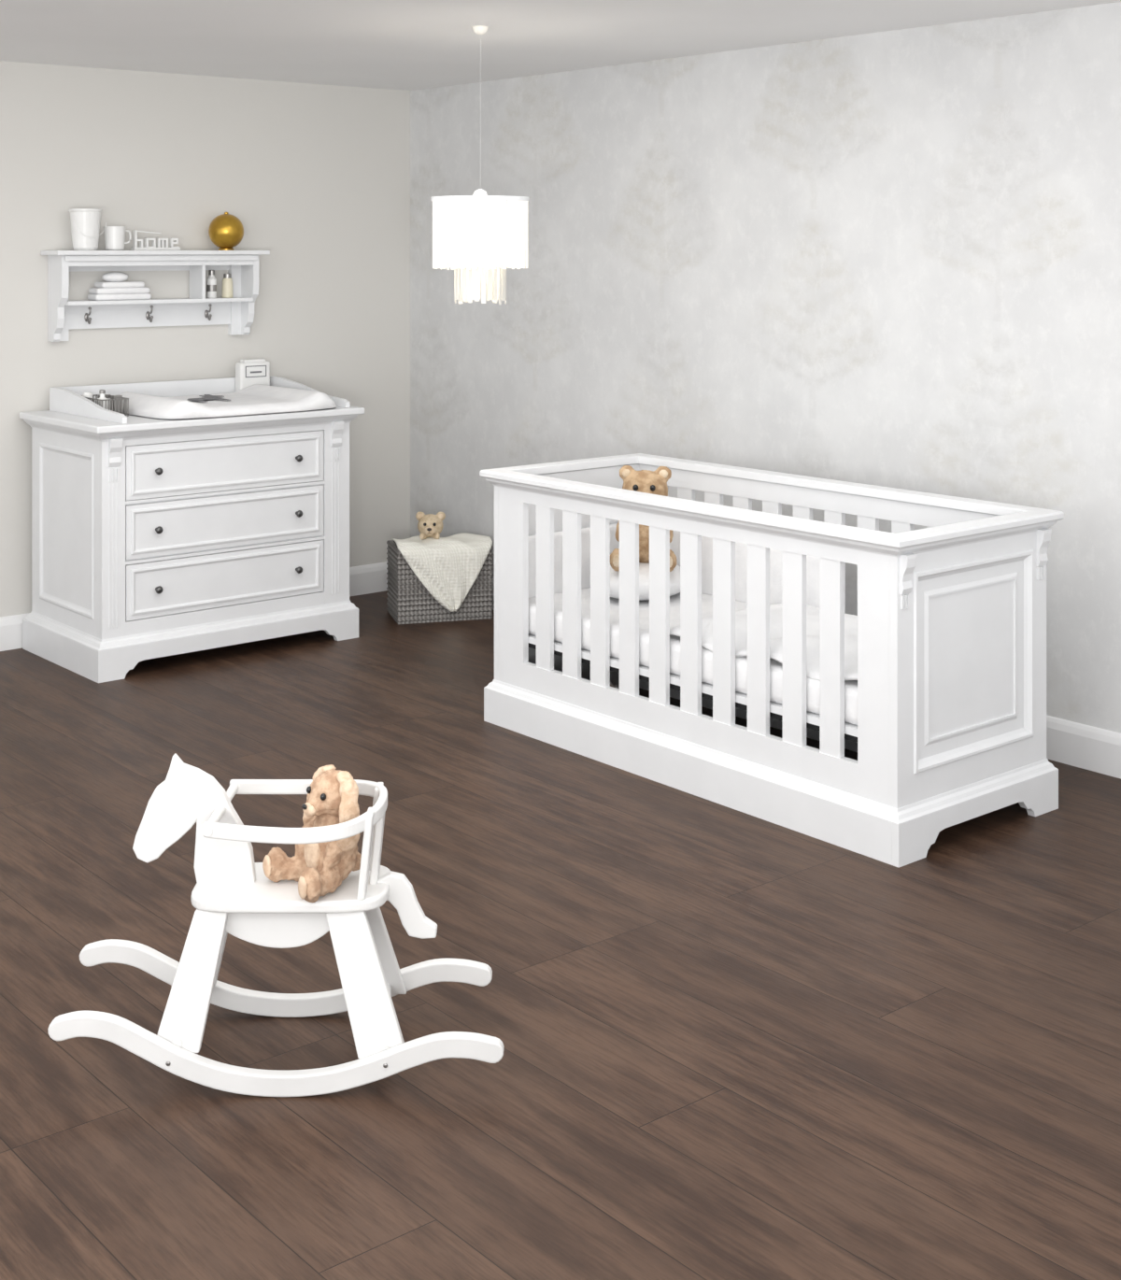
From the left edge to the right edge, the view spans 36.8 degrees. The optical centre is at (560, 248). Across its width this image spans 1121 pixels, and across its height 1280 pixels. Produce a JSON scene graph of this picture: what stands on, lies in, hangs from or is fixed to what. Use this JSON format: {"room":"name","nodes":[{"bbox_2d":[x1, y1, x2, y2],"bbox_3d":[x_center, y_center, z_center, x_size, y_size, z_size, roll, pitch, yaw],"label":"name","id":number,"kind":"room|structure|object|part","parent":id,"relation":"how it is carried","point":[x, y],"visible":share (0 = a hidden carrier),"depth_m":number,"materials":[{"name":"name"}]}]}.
{"room":"children's room","nodes":[
{"label":"children's room","id":0,"kind":"room"},
{"bbox_2d":[0,60,410,617],"bbox_3d":[-3.112,0.453,6.564,6.060,2.494,0.100,0,0,-40],"label":"wall","id":1,"kind":"structure","parent":0,"point":[315,177],"depth_m":7.77,"materials":[{"name":"beige paint"}]},
{"bbox_2d":[40,250,270,341],"bbox_3d":[-1.786,0.204,7.488,1.020,0.392,0.185,0,0,-40],"label":"wall shelf","id":2,"kind":"object","parent":1,"relation":"attached to","point":[237,312],"visible":0.99,"depth_m":7.49,"materials":[{"name":"white paint"}]},
{"bbox_2d":[68,208,106,250],"bbox_3d":[-2.053,-0.082,7.269,0.140,0.178,0.140,0,0,-40],"label":"bucket","id":3,"kind":"object","parent":2,"relation":"on","point":[85,222],"visible":1,"depth_m":7.22,"materials":[{"name":"ceramic"}]},
{"bbox_2d":[103,226,131,250],"bbox_3d":[-1.940,-0.045,7.357,0.114,0.105,0.094,0,0,-6],"label":"ceramic cup","id":4,"kind":"object","parent":2,"relation":"on","point":[114,235],"visible":1,"depth_m":7.32,"materials":[{"name":"white ceramic"}]},
{"bbox_3d":[-1.903,-0.050,7.394,0.039,0.065,0.010,0,0,-40],"label":"cup handle","id":5,"kind":"part","parent":4,"relation":"part of","materials":[{"name":"white ceramic"}]},
{"bbox_2d":[87,271,151,300],"bbox_3d":[-1.936,0.165,7.386,0.260,0.122,0.100,0,0,-40],"label":"folded towels","id":6,"kind":"object","parent":2,"relation":"in","point":[114,287],"visible":1,"depth_m":7.34,"materials":[{"name":"white fabric"}]},
{"bbox_2d":[94,281,144,287],"bbox_3d":[-1.936,0.159,7.386,0.200,0.026,0.100,0,0,-40],"label":"towel","id":7,"kind":"object","parent":6,"relation":"on","point":[106,284],"depth_m":7.35,"materials":[{"name":"white fabric"}]},
{"bbox_2d":[130,229,180,250],"bbox_3d":[-1.802,-0.036,7.492,0.220,0.088,0.040,0,0,-40],"label":"ornament","id":8,"kind":"object","parent":2,"relation":"on","point":[157,244],"visible":1,"depth_m":7.48,"materials":[{"name":"white wood"}]},
{"bbox_3d":[-1.747,0.042,7.441,0.930,0.026,0.014,0,0,-40],"label":"cornice","id":9,"kind":"part","parent":2,"relation":"part of","materials":[{"name":"white paint"}]},
{"bbox_2d":[206,270,216,298],"bbox_3d":[-1.591,0.162,7.675,0.045,0.128,0.045,0,0,-40],"label":"lotion bottle","id":10,"kind":"object","parent":2,"relation":"on","point":[211,281],"visible":1,"depth_m":7.66,"materials":[{"name":"white plastic"}]},
{"bbox_2d":[208,212,243,250],"bbox_3d":[-1.530,-0.081,7.704,0.160,0.176,0.160,0,0,-40],"label":"globe","id":11,"kind":"object","parent":2,"relation":"on","point":[225,231],"visible":1,"depth_m":7.65},
{"bbox_2d":[221,273,233,298],"bbox_3d":[-1.530,0.171,7.727,0.052,0.110,0.052,0,0,-40],"label":"bottle","id":12,"kind":"object","parent":2,"relation":"on","point":[227,281],"visible":1,"depth_m":7.71,"materials":[{"name":"plastic"}]},
{"bbox_2d":[0,561,387,651],"bbox_3d":[-3.075,1.630,6.519,6.060,0.140,0.018,0,0,-40],"label":"baseboard","id":13,"kind":"structure","parent":1,"relation":"attached to","point":[367,578],"depth_m":8.24,"materials":[{"name":"white paint"}]},
{"bbox_2d":[0,590,1120,1279],"bbox_3d":[-0.576,1.740,3.614,6.160,0.080,7.880,0,0,-40],"label":"floor","id":14,"kind":"structure","parent":0,"point":[739,1045],"depth_m":3.73,"materials":[{"name":"brown wood"}]},
{"bbox_2d":[19,375,364,682],"bbox_3d":[-1.576,1.147,7.245,1.240,1.105,0.770,0,0,-40],"label":"dresser","id":15,"kind":"object","parent":14,"relation":"on","point":[152,538],"visible":0.98,"depth_m":6.95,"materials":[{"name":"white paint"}]},
{"bbox_2d":[81,389,128,416],"bbox_3d":[-1.909,0.638,7.011,0.120,0.110,0.248,0,0,-40],"label":"caddy","id":16,"kind":"object","parent":15,"relation":"on","point":[119,404],"visible":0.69,"depth_m":6.95,"materials":[{"name":"silver metal"}]},
{"bbox_3d":[-1.584,0.742,7.254,1.206,0.036,0.741,0,0,-40],"label":"crown moulding","id":17,"kind":"part","parent":15,"relation":"part of","materials":[{"name":"white paint"}]},
{"bbox_3d":[-1.584,1.561,7.254,1.207,0.042,0.742,0,0,-40],"label":"plinth moulding","id":18,"kind":"part","parent":15,"relation":"part of","materials":[{"name":"white paint"}]},
{"bbox_3d":[-1.576,0.709,7.245,1.240,0.030,0.770,0,0,-40],"label":"plate","id":19,"kind":"part","parent":15,"relation":"part of","materials":[{"name":"white paint"}]},
{"bbox_2d":[49,375,349,423],"bbox_3d":[-1.554,0.644,7.276,1.065,0.098,0.700,0,0,-40],"label":"tray","id":20,"kind":"object","parent":15,"relation":"on","point":[68,401],"depth_m":7.36,"materials":[{"name":"white paint"}]},
{"bbox_3d":[-1.378,1.371,6.986,0.914,0.220,0.022,0,0,-40],"label":"drawer","id":21,"kind":"part","parent":15,"relation":"part of","materials":[{"name":"white paint"}]},
{"bbox_3d":[-1.378,1.131,6.986,0.914,0.214,0.022,0,0,-40],"label":"drawer","id":22,"kind":"part","parent":15,"relation":"part of","materials":[{"name":"white paint"}]},
{"bbox_3d":[-1.378,0.895,6.986,0.914,0.214,0.022,0,0,-40],"label":"drawer","id":23,"kind":"part","parent":15,"relation":"part of","materials":[{"name":"white paint"}]},
{"bbox_2d":[118,384,336,419],"bbox_3d":[-1.457,0.654,7.263,0.855,0.073,0.655,0,0,-40],"label":"changing pad","id":24,"kind":"object","parent":15,"relation":"on","point":[256,399],"visible":0.98,"depth_m":7.09,"materials":[{"name":"white fabric"}]},
{"bbox_2d":[187,394,231,402],"bbox_3d":[-1.527,0.645,7.261,0.208,0.003,0.314,0,0,-40],"label":"print","id":25,"kind":"object","parent":24,"relation":"on","point":[206,398],"depth_m":7.23,"materials":[{"name":"grey"}]},
{"bbox_2d":[235,358,270,391],"bbox_3d":[-1.421,0.602,7.769,0.156,0.182,0.062,0,0,-40],"label":"box","id":26,"kind":"object","parent":15,"relation":"on","point":[248,372],"visible":0.77,"depth_m":7.73,"materials":[{"name":"white wood"}]},
{"bbox_3d":[-1.422,0.518,7.769,0.110,0.014,0.048,0,0,-40],"label":"lid","id":27,"kind":"part","parent":26,"relation":"part of","materials":[{"name":"white wood"}]},
{"bbox_2d":[48,753,504,1096],"bbox_3d":[-0.589,1.384,3.554,0.950,0.630,0.381,0,0,0],"label":"rocking horse","id":28,"kind":"object","parent":14,"relation":"on","point":[232,893],"visible":0.93,"depth_m":3.45},
{"bbox_3d":[-0.565,1.349,3.555,0.410,0.026,0.230,0,0,0],"label":"seat","id":29,"kind":"part","parent":28,"relation":"part of","materials":[{"name":"white paint"}]},
{"bbox_3d":[-0.546,1.181,3.555,0.359,0.052,0.301,0,0,0],"label":"hoop rail","id":30,"kind":"part","parent":28,"relation":"part of","materials":[{"name":"white paint"}]},
{"bbox_2d":[262,764,361,902],"bbox_3d":[-0.499,1.218,3.538,0.194,0.240,0.202,0,0,-38],"label":"plush bunny","id":31,"kind":"object","parent":28,"relation":"on","point":[319,869],"visible":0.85,"depth_m":3.51,"materials":[{"name":"beige"}]},
{"bbox_2d":[386,540,493,624],"bbox_3d":[-0.562,1.532,7.800,0.445,0.335,0.280,0,0,-16],"label":"storage basket","id":32,"kind":"object","parent":14,"relation":"on","point":[409,601],"visible":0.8,"depth_m":7.67,"materials":[{"name":"grey wicker"}]},
{"bbox_2d":[390,532,492,611],"bbox_3d":[-0.544,1.491,7.738,0.440,0.320,0.219,0,0,-16],"label":"knitted blanket","id":33,"kind":"object","parent":32,"relation":"in","point":[448,567],"visible":0.99,"depth_m":7.65,"materials":[{"name":"white fabric"}]},
{"bbox_2d":[415,511,445,540],"bbox_3d":[-0.601,1.278,7.771,0.138,0.121,0.125,0,0,0],"label":"teddy bear","id":34,"kind":"object","parent":33,"relation":"on","point":[430,525],"visible":1,"depth_m":7.75,"materials":[{"name":"beige"}]},
{"bbox_2d":[479,453,1064,867],"bbox_3d":[0.618,1.248,5.583,0.784,0.903,1.899,0,0,-40],"label":"crib","id":35,"kind":"object","parent":14,"relation":"on","point":[937,682],"visible":1,"depth_m":5.09,"materials":[{"name":"white paint"}]},
{"bbox_3d":[0.039,1.205,6.274,0.710,0.754,0.034,0,0,-40],"label":"panel","id":36,"kind":"part","parent":35,"relation":"part of","materials":[{"name":"white paint"}]},
{"bbox_2d":[610,465,676,571],"bbox_3d":[0.302,0.968,6.048,0.239,0.363,0.234,0,0,6],"label":"teddy bear","id":37,"kind":"object","parent":35,"relation":"on","point":[654,482],"visible":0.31,"depth_m":6.04},
{"bbox_2d":[610,562,680,600],"bbox_3d":[0.293,1.200,6.097,0.398,0.130,0.342,0,0,-40],"label":"cushion","id":38,"kind":"object","parent":35,"relation":"on","point":[644,567],"depth_m":5.97,"materials":[{"name":"white fabric"}]},
{"bbox_3d":[0.618,1.315,5.583,0.644,0.111,1.755,0,0,-40],"label":"mattress","id":39,"kind":"part","parent":35,"relation":"part of","materials":[{"name":"white fabric"}]},
{"bbox_2d":[669,603,857,681],"bbox_3d":[0.858,1.225,5.298,0.630,0.090,0.979,0,0,-40],"label":"duvet","id":40,"kind":"object","parent":35,"relation":"on","point":[775,636],"depth_m":5.27,"materials":[{"name":"white fabric"}]},
{"bbox_3d":[0.618,0.839,5.583,0.754,0.030,1.869,0,0,-40],"label":"crown moulding","id":41,"kind":"part","parent":35,"relation":"part of","materials":[{"name":"white paint"}]},
{"bbox_3d":[0.618,0.810,5.583,0.784,0.027,1.899,0,0,-40],"label":"rail","id":42,"kind":"part","parent":35,"relation":"part of","materials":[{"name":"white paint"}]},
{"bbox_3d":[0.618,1.569,5.583,0.759,0.038,1.874,0,0,-40],"label":"plinth moulding","id":43,"kind":"part","parent":35,"relation":"part of","materials":[{"name":"white paint"}]},
{"bbox_3d":[1.197,1.205,4.893,0.710,0.754,0.034,0,0,-40],"label":"panel","id":44,"kind":"part","parent":35,"relation":"part of","materials":[{"name":"white paint"}]},
{"bbox_2d":[0,0,1120,90],"bbox_3d":[-0.576,-0.834,3.614,6.160,0.080,7.880,0,0,-40],"label":"ceiling","id":45,"kind":"structure","parent":0,"point":[403,45],"depth_m":6.07,"materials":[{"name":"paint"}]},
{"bbox_2d":[431,25,529,304],"bbox_3d":[-0.286,-0.297,6.009,0.350,0.993,0.350,0,0,-40],"label":"pendant lamp","id":46,"kind":"object","parent":45,"relation":"hanging from","point":[473,233],"visible":1,"depth_m":5.89,"materials":[{"name":"white fabric"},{"name":"clear glass"},{"name":"white metal"}]},
{"bbox_3d":[-0.286,-0.190,6.009,0.350,0.044,0.350,0,0,-40],"label":"ring frame","id":47,"kind":"part","parent":46,"relation":"part of","materials":[{"name":"white paint"}]},
{"bbox_2d":[410,1,1120,733],"bbox_3d":[1.747,0.453,5.560,0.100,2.494,7.880,0,0,-40],"label":"wall","id":48,"kind":"structure","parent":0,"point":[890,259],"depth_m":6.38,"materials":[{"name":"paint"}]},
{"bbox_2d":[491,578,1120,778],"bbox_3d":[1.740,1.630,5.477,0.018,0.140,7.762,0,0,-40],"label":"baseboard","id":49,"kind":"structure","parent":48,"relation":"attached to","point":[1068,742],"depth_m":5.50,"materials":[{"name":"white paint"}]}
]}

